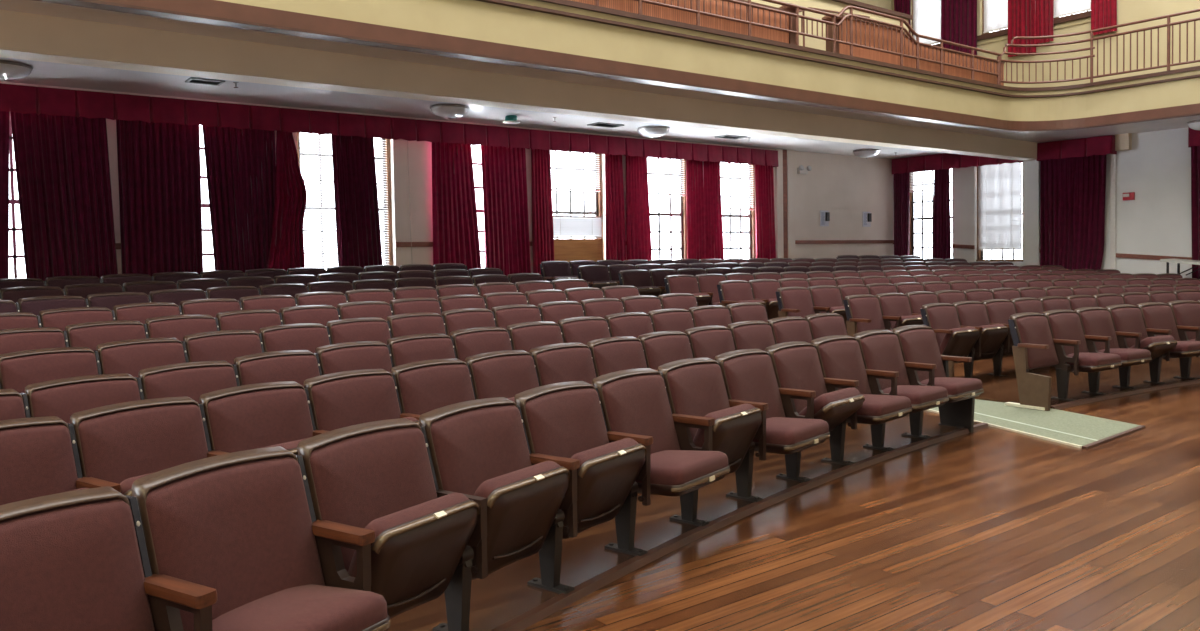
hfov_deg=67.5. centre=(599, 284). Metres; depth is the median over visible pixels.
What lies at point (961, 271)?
seat
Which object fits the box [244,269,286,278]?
seat
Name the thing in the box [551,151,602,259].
window
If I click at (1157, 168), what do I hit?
wall
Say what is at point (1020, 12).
velvet curtain
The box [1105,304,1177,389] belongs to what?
seat
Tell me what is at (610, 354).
seat
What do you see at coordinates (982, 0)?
window
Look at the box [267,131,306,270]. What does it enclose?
velvet curtain
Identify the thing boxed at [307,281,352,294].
seat
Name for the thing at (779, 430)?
seat cushion
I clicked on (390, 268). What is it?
seat
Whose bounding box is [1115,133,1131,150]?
speaker
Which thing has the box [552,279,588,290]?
seat
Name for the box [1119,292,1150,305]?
seat
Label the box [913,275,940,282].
seat
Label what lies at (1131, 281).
seat
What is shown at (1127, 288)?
seat
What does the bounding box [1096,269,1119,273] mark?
seat
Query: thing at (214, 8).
trim
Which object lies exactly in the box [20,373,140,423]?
seat
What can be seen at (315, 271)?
seat
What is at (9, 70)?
ceiling lamp
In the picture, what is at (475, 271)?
seat
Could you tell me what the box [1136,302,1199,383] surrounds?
seat
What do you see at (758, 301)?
seat cushion
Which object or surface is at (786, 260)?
seat
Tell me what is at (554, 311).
seat
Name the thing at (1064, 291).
seat
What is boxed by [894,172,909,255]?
velvet curtain
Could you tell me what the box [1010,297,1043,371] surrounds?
seat
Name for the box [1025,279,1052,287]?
seat
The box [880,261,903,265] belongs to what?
seat
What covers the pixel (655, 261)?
seat
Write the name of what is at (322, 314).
seat
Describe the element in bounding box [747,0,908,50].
wall
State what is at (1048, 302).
seat
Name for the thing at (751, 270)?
seat
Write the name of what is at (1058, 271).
seat
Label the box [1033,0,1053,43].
velvet curtain
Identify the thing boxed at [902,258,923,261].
seat
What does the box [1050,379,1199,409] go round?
floor strip
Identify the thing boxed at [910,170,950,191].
window blind
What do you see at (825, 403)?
seat cushion
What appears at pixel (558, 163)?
window blind
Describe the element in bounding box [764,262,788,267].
seat
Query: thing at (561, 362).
seat
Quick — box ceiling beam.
[0,10,1036,160]
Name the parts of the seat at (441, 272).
backrest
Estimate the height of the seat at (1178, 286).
0.855 m
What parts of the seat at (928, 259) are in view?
backrest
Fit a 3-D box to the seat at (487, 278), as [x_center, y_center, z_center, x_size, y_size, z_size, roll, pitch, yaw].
[-1.341,0.297,11.543,0.576,0.855,0.404,-3,2,-42]
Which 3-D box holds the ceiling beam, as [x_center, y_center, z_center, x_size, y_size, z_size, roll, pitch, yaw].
[-1.848,-2.398,10.737,28.300,0.370,0.350,-2,2,-37]
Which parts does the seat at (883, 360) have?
leg, foot plate, frame, armrest, backrest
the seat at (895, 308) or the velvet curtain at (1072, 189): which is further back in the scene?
the velvet curtain at (1072, 189)
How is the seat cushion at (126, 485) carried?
on the seat at (114, 446)
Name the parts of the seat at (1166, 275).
backrest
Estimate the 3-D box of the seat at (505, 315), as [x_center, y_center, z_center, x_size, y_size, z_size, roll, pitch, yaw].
[-0.698,0.618,8.269,0.404,0.855,0.576,1,3,45]
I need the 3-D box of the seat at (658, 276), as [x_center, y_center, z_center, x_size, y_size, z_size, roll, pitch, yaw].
[1.035,0.192,13.448,0.576,0.855,0.417,-2,2,-36]
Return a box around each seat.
[0,278,44,288]
[0,286,63,302]
[0,300,16,312]
[0,312,38,329]
[0,327,65,353]
[0,347,97,392]
[0,389,25,420]
[0,416,89,504]
[0,486,154,630]
[16,296,85,314]
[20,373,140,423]
[36,307,112,330]
[44,276,99,288]
[62,283,122,298]
[63,321,145,350]
[67,396,207,495]
[85,292,148,309]
[93,338,185,376]
[100,274,151,285]
[111,302,179,323]
[122,281,176,294]
[125,446,390,630]
[135,361,236,402]
[143,315,216,340]
[148,289,205,304]
[151,272,199,282]
[176,278,226,291]
[178,298,239,317]
[181,330,261,363]
[198,381,312,457]
[200,270,244,280]
[205,286,258,300]
[215,309,280,332]
[226,276,273,288]
[231,350,319,386]
[239,295,295,312]
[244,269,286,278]
[258,283,307,297]
[258,323,329,353]
[273,274,317,285]
[279,305,338,326]
[286,267,326,276]
[294,292,346,307]
[296,418,478,618]
[304,369,419,435]
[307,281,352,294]
[314,341,391,375]
[317,273,358,283]
[326,266,363,274]
[326,317,389,344]
[337,301,391,320]
[345,289,393,303]
[352,279,395,290]
[358,271,397,281]
[364,265,399,273]
[387,313,445,337]
[387,333,454,366]
[390,298,440,314]
[391,359,474,420]
[392,286,437,299]
[395,277,435,288]
[397,270,434,279]
[400,264,433,272]
[419,397,569,630]
[434,263,467,270]
[434,269,468,277]
[435,276,472,285]
[436,284,478,297]
[438,295,485,315]
[441,308,494,336]
[450,327,511,361]
[465,350,538,401]
[468,268,502,277]
[472,274,508,286]
[477,282,516,296]
[483,292,526,310]
[491,304,540,329]
[506,321,562,352]
[508,273,543,283]
[514,381,646,593]
[515,280,553,293]
[525,289,566,306]
[530,343,595,385]
[538,301,583,323]
[540,261,578,282]
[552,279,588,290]
[558,316,609,344]
[564,287,603,302]
[569,260,596,276]
[577,265,618,288]
[580,298,623,318]
[587,336,646,377]
[592,368,729,555]
[597,260,623,265]
[601,285,639,299]
[605,312,653,338]
[607,264,635,284]
[618,270,661,296]
[620,295,661,313]
[623,259,649,265]
[635,264,662,270]
[638,331,692,370]
[648,308,693,332]
[649,259,674,264]
[649,269,678,294]
[658,293,697,309]
[658,358,762,525]
[662,263,689,269]
[664,275,710,305]
[674,259,699,264]
[677,268,705,275]
[685,326,734,359]
[689,263,714,268]
[689,305,731,326]
[695,274,725,304]
[699,259,723,263]
[705,267,732,274]
[714,262,739,268]
[715,349,829,501]
[717,280,766,307]
[723,258,746,263]
[724,273,753,281]
[727,302,767,322]
[727,321,774,350]
[732,267,758,273]
[739,262,764,267]
[747,258,770,262]
[749,279,780,319]
[752,272,781,280]
[758,266,784,273]
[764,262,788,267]
[765,341,864,481]
[767,316,811,343]
[770,258,792,262]
[776,287,814,317]
[778,278,808,287]
[780,271,807,278]
[784,266,809,272]
[788,262,812,267]
[793,258,815,262]
[805,313,847,339]
[806,271,833,278]
[806,277,836,286]
[808,285,846,329]
[809,266,833,271]
[811,335,911,465]
[812,261,835,266]
[815,258,837,262]
[832,270,859,277]
[833,265,858,271]
[834,276,862,285]
[835,261,858,266]
[836,255,858,258]
[837,258,859,262]
[837,284,868,305]
[843,294,891,336]
[853,330,948,450]
[857,265,881,270]
[858,261,881,266]
[858,270,883,277]
[859,255,879,258]
[859,258,881,261]
[861,276,888,285]
[866,283,896,295]
[876,293,923,329]
[879,255,900,258]
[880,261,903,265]
[881,258,902,261]
[881,265,905,270]
[883,270,908,276]
[887,275,914,284]
[892,325,983,438]
[894,282,923,293]
[900,255,921,258]
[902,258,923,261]
[903,261,925,265]
[904,265,928,270]
[905,291,937,314]
[908,269,932,275]
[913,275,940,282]
[920,303,979,376]
[921,281,950,292]
[923,258,945,261]
[925,261,947,265]
[928,265,951,269]
[931,269,956,275]
[934,290,965,303]
[939,274,965,282]
[945,258,966,261]
[947,261,969,265]
[948,281,976,290]
[951,265,973,269]
[952,301,1008,377]
[955,269,980,274]
[962,289,993,301]
[963,274,989,281]
[969,261,991,265]
[973,265,996,269]
[974,280,1002,289]
[979,269,1003,274]
[982,299,1015,375]
[988,274,1013,280]
[990,288,1019,299]
[991,262,1013,265]
[996,265,1019,269]
[1000,279,1027,288]
[1003,269,1026,274]
[1005,312,1058,410]
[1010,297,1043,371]
[1013,273,1038,280]
[1017,287,1046,298]
[1019,265,1041,269]
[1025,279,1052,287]
[1026,269,1050,274]
[1037,273,1062,279]
[1038,296,1070,366]
[1041,265,1064,269]
[1042,309,1121,400]
[1043,286,1072,296]
[1050,269,1073,273]
[1051,279,1077,286]
[1061,273,1086,279]
[1066,295,1097,310]
[1069,285,1098,295]
[1073,269,1096,273]
[1074,307,1151,394]
[1076,278,1102,286]
[1085,273,1110,279]
[1093,294,1123,307]
[1095,285,1123,294]
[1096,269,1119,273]
[1100,278,1127,285]
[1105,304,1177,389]
[1109,273,1134,278]
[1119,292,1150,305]
[1121,284,1149,292]
[1125,278,1151,285]
[1133,273,1158,278]
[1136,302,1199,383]
[1146,291,1176,303]
[1147,284,1174,291]
[1150,278,1176,284]
[1157,273,1182,278]
[1167,300,1199,379]
[1172,284,1199,290]
[1172,289,1199,301]
[1175,278,1199,284]
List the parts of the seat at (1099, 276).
backrest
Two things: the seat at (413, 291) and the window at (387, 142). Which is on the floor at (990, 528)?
the seat at (413, 291)
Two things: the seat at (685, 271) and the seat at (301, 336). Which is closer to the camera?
the seat at (301, 336)
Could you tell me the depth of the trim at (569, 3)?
13.08 m
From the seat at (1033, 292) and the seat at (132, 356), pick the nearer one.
the seat at (132, 356)
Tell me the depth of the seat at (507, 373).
5.56 m
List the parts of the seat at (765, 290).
backrest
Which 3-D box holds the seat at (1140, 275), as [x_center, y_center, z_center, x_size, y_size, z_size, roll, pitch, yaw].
[9.712,0.230,15.826,0.576,0.855,0.405,-2,2,-18]
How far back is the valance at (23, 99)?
13.31 m
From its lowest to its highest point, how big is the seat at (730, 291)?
0.855 m
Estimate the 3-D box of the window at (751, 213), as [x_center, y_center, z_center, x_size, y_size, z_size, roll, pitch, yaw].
[2.769,-1.534,18.940,1.350,2.220,0.180,-2,2,-37]
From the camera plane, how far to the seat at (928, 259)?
19.00 m
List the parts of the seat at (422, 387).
armrest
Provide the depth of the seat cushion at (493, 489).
3.44 m
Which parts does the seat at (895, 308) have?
frame, armrest, backrest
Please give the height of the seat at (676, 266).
0.855 m
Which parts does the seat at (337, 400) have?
armrest, backrest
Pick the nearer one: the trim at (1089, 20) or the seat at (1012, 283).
the seat at (1012, 283)
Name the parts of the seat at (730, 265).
backrest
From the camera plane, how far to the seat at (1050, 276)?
15.15 m
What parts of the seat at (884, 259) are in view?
backrest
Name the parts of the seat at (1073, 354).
leg, foot plate, frame, armrest, backrest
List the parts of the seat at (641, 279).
backrest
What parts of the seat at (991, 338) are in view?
leg, armrest, backrest, frame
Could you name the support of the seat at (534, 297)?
on the floor at (990, 528)
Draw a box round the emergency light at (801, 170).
[797,165,811,173]
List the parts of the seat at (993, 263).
backrest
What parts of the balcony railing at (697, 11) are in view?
post, post, post, post, post, post, rail, rail, post, post, post, post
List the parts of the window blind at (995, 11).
rail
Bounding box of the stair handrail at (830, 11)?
[799,7,869,46]
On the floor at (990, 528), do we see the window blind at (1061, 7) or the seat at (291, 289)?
the seat at (291, 289)
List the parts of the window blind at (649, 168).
rail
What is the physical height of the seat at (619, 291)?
0.855 m
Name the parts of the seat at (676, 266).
backrest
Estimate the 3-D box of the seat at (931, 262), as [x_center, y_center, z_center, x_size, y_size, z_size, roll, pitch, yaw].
[6.713,-0.032,17.707,0.576,0.855,0.403,-2,2,-22]
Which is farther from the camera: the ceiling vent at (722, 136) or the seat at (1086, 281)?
the ceiling vent at (722, 136)
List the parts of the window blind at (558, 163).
ladder cord, rail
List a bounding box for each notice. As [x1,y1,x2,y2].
[820,210,829,225]
[863,212,871,226]
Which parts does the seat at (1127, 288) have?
backrest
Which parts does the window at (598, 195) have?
sash, frame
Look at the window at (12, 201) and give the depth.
11.21 m
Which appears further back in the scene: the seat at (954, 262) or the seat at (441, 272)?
the seat at (954, 262)
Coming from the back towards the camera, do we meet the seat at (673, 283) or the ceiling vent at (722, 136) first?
the ceiling vent at (722, 136)
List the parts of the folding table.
leg, leg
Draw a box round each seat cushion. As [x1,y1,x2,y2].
[120,472,155,493]
[212,584,386,630]
[257,437,310,449]
[348,492,469,576]
[399,417,417,421]
[469,461,560,545]
[551,276,575,282]
[559,438,638,508]
[590,281,614,286]
[635,450,727,484]
[637,286,657,287]
[693,293,707,295]
[693,403,754,446]
[739,300,763,302]
[753,417,828,444]
[798,387,860,415]
[829,306,844,312]
[857,394,910,415]
[882,385,947,404]
[892,315,921,328]
[921,377,982,394]
[939,327,975,354]
[979,324,1003,330]
[1067,352,1120,365]
[1098,348,1150,360]
[1130,335,1174,348]
[1170,341,1199,351]
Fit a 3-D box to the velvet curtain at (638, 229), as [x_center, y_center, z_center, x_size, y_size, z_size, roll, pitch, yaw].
[0.743,-1.120,17.078,0.640,2.700,0.093,-2,2,-39]
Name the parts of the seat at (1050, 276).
backrest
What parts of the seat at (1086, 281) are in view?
backrest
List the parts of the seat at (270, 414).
armrest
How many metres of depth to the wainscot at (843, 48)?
14.64 m
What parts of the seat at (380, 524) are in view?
frame, armrest, backrest, number plate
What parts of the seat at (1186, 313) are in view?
foot plate, leg, backrest, armrest, frame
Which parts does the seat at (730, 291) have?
armrest, backrest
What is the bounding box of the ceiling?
[0,0,1199,158]
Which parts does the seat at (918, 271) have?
backrest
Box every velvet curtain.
[0,111,8,278]
[10,112,117,280]
[116,120,202,275]
[202,126,275,272]
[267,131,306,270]
[331,134,382,267]
[431,142,481,269]
[481,145,530,276]
[531,149,554,274]
[605,154,625,260]
[625,156,651,260]
[686,160,704,259]
[703,161,723,259]
[755,165,775,259]
[894,0,910,33]
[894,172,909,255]
[933,169,950,258]
[941,0,976,54]
[1008,0,1035,56]
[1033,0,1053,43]
[1040,154,1106,269]
[1091,0,1116,34]
[1191,146,1199,278]
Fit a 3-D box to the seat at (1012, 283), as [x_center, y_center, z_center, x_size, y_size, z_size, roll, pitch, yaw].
[6.252,0.355,13.355,0.576,0.855,0.414,-2,2,-27]
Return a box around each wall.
[0,0,892,273]
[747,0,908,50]
[892,0,1199,277]
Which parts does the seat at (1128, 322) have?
leg, foot plate, frame, armrest, backrest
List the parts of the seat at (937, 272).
backrest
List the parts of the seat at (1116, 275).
backrest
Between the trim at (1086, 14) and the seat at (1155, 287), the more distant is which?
the trim at (1086, 14)
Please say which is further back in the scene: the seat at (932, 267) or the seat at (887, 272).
the seat at (932, 267)
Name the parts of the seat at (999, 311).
leg, backrest, frame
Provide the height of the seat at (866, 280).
0.855 m
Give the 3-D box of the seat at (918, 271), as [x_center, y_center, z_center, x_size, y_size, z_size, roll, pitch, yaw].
[5.455,0.175,15.047,0.576,0.855,0.420,-2,2,-27]
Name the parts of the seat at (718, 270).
backrest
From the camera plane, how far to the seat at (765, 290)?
12.03 m
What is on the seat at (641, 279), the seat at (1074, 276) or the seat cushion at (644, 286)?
the seat cushion at (644, 286)
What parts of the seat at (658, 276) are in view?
backrest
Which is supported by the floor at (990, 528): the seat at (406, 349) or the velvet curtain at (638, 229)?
the seat at (406, 349)
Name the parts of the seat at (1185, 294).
backrest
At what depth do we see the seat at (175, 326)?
6.96 m
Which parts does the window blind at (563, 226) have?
head rail, rail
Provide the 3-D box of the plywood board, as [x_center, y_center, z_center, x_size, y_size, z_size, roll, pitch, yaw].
[-0.447,-0.572,16.354,1.200,0.520,0.030,-2,2,-37]
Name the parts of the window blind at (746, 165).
rail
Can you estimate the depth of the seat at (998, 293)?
11.87 m
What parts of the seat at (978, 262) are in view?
backrest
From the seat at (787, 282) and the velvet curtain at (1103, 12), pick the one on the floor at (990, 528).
the seat at (787, 282)
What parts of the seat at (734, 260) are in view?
backrest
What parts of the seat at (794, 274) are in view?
backrest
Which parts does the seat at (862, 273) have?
backrest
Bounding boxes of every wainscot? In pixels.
[571,0,789,42]
[839,15,1004,85]
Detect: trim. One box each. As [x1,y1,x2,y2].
[34,0,1199,131]
[116,240,893,248]
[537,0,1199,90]
[775,149,794,259]
[783,150,787,257]
[832,0,912,19]
[893,243,1191,259]
[934,11,1090,46]
[977,19,1090,45]
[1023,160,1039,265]
[1110,154,1116,268]
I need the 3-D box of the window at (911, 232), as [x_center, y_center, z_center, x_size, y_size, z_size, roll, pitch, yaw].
[7.954,-1.676,21.503,0.180,2.270,1.250,-2,2,-37]
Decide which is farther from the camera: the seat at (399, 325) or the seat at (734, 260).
the seat at (734, 260)
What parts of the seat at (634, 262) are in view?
backrest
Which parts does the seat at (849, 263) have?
backrest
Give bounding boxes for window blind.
[300,132,389,268]
[550,150,600,191]
[553,216,601,237]
[647,157,685,195]
[720,162,754,209]
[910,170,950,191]
[913,0,940,44]
[978,162,1021,249]
[983,0,1007,32]
[1053,0,1090,17]
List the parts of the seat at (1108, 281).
backrest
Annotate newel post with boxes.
[779,3,799,44]
[822,13,842,52]
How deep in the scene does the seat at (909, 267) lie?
16.39 m
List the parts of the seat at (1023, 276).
backrest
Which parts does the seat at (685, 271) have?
backrest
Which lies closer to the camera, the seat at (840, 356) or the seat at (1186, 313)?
the seat at (840, 356)
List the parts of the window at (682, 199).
frame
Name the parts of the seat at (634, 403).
leg, foot plate, frame, armrest, backrest, number plate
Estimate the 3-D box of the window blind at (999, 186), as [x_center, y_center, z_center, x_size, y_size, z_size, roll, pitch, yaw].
[8.930,-1.761,20.076,0.054,1.960,1.000,-2,2,-37]
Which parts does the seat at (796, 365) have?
leg, foot plate, frame, armrest, backrest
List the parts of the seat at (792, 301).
panel, armrest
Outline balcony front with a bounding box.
[218,0,1199,120]
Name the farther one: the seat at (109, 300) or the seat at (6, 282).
the seat at (6, 282)
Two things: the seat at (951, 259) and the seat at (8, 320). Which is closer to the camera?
the seat at (8, 320)
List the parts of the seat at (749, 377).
leg, foot plate, armrest, backrest, frame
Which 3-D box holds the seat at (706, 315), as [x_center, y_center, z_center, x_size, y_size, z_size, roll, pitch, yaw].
[1.151,0.635,8.671,0.576,0.855,0.417,-3,2,-42]
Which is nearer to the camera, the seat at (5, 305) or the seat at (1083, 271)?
the seat at (5, 305)
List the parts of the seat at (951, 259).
backrest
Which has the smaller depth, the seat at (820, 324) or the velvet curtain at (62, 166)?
the seat at (820, 324)
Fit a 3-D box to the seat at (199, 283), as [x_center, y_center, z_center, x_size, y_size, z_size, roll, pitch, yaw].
[-4.324,0.360,9.888,0.423,0.855,0.576,1,2,42]
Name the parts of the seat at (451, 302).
backrest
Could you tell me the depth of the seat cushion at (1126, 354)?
8.56 m
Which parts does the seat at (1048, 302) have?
backrest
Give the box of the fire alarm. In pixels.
[1123,192,1134,199]
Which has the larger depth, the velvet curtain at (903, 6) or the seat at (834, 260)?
the velvet curtain at (903, 6)
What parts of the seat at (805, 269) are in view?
backrest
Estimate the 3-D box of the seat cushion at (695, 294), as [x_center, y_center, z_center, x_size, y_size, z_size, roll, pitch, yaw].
[1.250,0.296,12.386,0.485,0.410,0.109,-2,37,-37]
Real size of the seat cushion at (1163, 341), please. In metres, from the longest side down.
0.485 x 0.410 x 0.109 m
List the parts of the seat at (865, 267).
backrest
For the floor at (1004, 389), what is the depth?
9.52 m
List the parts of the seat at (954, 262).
backrest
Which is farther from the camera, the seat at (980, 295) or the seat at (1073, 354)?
the seat at (980, 295)
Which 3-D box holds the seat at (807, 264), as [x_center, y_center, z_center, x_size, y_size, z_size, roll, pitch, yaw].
[3.701,0.012,16.261,0.576,0.855,0.402,-2,2,-29]
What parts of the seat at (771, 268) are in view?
backrest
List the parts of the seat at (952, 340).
armrest, backrest, panel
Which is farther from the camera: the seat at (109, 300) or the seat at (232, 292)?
the seat at (232, 292)
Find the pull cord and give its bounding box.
[407,141,412,263]
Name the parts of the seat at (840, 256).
backrest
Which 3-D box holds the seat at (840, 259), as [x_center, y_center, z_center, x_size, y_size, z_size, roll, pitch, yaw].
[5.052,-0.108,17.994,0.576,0.855,0.401,-2,2,-25]
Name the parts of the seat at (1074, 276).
backrest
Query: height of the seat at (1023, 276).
0.855 m
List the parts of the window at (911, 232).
frame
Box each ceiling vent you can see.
[185,77,224,85]
[587,122,623,127]
[715,135,746,138]
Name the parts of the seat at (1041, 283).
backrest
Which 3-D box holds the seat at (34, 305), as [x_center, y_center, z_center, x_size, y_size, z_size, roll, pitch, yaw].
[-4.771,0.530,7.902,0.419,0.855,0.576,1,2,39]
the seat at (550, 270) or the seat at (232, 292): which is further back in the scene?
the seat at (550, 270)
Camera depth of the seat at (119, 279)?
10.23 m
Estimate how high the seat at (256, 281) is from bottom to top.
0.855 m
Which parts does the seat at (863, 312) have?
panel, armrest, backrest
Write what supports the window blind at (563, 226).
attached to the window at (598, 195)
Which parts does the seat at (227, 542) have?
frame, armrest, backrest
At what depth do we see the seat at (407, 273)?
11.97 m
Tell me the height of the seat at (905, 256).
0.855 m
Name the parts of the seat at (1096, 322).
foot plate, leg, frame, armrest, backrest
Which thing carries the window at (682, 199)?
in the wall at (847, 187)
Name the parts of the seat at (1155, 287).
backrest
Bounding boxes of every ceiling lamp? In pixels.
[0,60,32,81]
[430,104,469,119]
[637,126,669,138]
[853,149,879,158]
[1186,120,1199,130]
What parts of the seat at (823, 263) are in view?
backrest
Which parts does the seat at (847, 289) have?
backrest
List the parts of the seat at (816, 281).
backrest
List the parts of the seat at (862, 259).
backrest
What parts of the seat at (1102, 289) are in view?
backrest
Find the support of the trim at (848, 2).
on the wall at (810, 42)
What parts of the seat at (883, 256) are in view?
backrest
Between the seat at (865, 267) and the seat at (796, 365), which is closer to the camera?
the seat at (796, 365)
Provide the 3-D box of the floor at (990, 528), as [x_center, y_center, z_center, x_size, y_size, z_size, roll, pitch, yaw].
[3.375,1.030,5.517,30.000,0.946,22.600,-2,2,-37]
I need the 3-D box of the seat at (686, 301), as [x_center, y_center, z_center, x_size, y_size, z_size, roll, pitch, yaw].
[0.950,0.526,9.798,0.624,0.855,0.419,-3,2,-41]
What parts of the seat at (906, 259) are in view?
backrest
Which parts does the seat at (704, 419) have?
foot plate, leg, frame, armrest, backrest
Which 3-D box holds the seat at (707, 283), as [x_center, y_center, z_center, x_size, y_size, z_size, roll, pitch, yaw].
[1.688,0.277,12.687,0.576,0.855,0.536,-2,2,-36]
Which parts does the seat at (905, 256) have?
backrest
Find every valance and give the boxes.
[0,83,778,166]
[892,153,1022,173]
[1036,135,1116,160]
[1188,127,1199,146]
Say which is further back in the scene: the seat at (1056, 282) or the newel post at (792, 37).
the seat at (1056, 282)
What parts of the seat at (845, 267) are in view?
backrest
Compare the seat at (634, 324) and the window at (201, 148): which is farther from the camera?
the window at (201, 148)
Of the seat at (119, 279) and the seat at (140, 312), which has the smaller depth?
the seat at (140, 312)
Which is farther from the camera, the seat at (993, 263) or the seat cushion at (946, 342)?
the seat at (993, 263)
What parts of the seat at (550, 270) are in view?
backrest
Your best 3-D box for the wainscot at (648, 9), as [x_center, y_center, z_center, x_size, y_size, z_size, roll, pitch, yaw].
[0.024,-3.551,10.948,6.800,0.600,0.080,-2,2,-37]
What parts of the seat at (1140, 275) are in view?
backrest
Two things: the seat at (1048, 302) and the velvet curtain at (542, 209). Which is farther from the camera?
the velvet curtain at (542, 209)
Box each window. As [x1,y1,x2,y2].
[9,112,23,277]
[200,147,212,255]
[297,132,392,266]
[473,163,485,267]
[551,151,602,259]
[646,157,686,258]
[720,163,755,258]
[909,168,952,258]
[912,0,939,44]
[976,163,1022,261]
[981,0,1006,34]
[1053,0,1089,18]
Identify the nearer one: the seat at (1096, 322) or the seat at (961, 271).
the seat at (1096, 322)
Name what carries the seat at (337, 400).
on the floor at (504, 595)
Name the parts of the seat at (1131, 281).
backrest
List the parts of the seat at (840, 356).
leg, foot plate, frame, armrest, backrest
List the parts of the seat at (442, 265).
backrest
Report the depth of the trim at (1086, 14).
18.84 m
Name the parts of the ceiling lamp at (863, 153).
lamp shade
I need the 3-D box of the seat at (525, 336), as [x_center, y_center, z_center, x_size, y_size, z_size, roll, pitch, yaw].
[-0.443,0.732,7.120,0.402,0.855,0.576,1,3,43]
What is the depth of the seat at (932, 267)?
16.62 m
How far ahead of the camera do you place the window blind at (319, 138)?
13.50 m
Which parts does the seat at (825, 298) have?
frame, armrest, backrest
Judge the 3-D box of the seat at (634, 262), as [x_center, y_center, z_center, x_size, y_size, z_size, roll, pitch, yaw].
[0.702,-0.008,15.512,0.576,0.855,0.411,-2,2,-34]
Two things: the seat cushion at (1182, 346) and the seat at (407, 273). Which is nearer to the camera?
the seat cushion at (1182, 346)
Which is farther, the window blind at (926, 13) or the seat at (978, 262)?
the window blind at (926, 13)
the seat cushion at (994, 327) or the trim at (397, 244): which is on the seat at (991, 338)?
the seat cushion at (994, 327)
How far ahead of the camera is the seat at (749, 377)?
5.23 m
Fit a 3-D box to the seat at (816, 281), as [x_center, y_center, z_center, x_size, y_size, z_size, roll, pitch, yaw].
[3.215,0.327,12.683,0.576,0.855,0.416,-2,2,-33]
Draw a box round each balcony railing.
[595,0,1000,84]
[997,8,1199,84]
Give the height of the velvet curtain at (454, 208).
2.700 m
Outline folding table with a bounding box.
[1160,258,1199,275]
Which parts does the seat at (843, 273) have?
backrest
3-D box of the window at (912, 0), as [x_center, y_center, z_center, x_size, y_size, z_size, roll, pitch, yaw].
[7.922,-6.956,21.261,0.180,2.660,1.170,-2,2,-37]
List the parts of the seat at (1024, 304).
backrest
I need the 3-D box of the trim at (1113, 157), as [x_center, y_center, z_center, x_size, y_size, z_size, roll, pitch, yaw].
[10.356,-1.080,18.120,0.050,3.120,0.100,-2,2,-37]
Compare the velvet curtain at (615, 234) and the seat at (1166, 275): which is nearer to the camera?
the seat at (1166, 275)
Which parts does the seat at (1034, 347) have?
foot plate, panel, armrest, backrest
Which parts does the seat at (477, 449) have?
foot plate, leg, frame, backrest, number plate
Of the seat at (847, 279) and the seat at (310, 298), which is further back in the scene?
the seat at (847, 279)
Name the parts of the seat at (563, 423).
leg, foot plate, frame, armrest, backrest, number plate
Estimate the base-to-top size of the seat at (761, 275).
0.855 m
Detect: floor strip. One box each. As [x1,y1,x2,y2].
[491,422,988,630]
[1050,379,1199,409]
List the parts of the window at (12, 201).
sash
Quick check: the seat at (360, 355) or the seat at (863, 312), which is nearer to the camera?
the seat at (360, 355)
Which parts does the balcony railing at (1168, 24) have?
post, corner rail, corner rail, post, rail, rail, rail, post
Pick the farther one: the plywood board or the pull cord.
the plywood board
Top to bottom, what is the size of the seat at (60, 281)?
0.855 m
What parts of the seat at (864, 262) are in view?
backrest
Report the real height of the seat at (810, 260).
0.855 m
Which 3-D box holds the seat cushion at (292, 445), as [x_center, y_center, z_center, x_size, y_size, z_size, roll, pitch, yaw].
[-1.499,0.916,4.198,0.109,0.410,0.485,32,20,30]
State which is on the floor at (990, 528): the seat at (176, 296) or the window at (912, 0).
the seat at (176, 296)
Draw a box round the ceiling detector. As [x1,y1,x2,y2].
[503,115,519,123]
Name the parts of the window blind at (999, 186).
rail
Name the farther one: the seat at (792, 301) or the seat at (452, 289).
the seat at (792, 301)
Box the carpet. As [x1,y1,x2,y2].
[926,399,1145,448]
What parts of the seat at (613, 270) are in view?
backrest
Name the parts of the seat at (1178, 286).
backrest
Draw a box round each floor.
[387,414,979,630]
[522,355,1199,630]
[962,356,1199,408]
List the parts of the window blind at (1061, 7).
rail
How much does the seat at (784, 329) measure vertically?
0.855 m
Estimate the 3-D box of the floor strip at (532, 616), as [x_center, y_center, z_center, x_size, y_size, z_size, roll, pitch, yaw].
[0.948,1.245,4.912,0.328,0.034,6.414,1,2,40]
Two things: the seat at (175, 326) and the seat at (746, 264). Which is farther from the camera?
the seat at (746, 264)
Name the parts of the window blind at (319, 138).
ladder cord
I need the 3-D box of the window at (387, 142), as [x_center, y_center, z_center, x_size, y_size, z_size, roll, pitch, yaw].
[-3.929,-1.258,13.796,1.510,2.220,0.180,-2,2,-37]
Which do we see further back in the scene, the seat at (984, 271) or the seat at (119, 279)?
the seat at (984, 271)
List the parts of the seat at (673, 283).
backrest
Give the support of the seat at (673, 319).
on the floor at (990, 528)
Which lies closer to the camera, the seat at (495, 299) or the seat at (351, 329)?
the seat at (351, 329)
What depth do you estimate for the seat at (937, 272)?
15.40 m
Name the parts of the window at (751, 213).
frame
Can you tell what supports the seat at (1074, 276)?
on the floor at (990, 528)
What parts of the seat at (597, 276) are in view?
backrest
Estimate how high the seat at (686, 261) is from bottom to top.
0.855 m
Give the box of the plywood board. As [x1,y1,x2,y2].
[554,239,601,261]
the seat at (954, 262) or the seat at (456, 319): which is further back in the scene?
the seat at (954, 262)
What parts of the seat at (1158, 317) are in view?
foot plate, leg, frame, armrest, backrest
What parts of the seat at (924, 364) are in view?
foot plate, leg, armrest, frame, backrest, foot plate, panel, armrest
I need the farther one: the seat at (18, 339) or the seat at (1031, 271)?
the seat at (1031, 271)
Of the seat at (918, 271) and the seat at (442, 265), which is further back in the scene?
the seat at (918, 271)

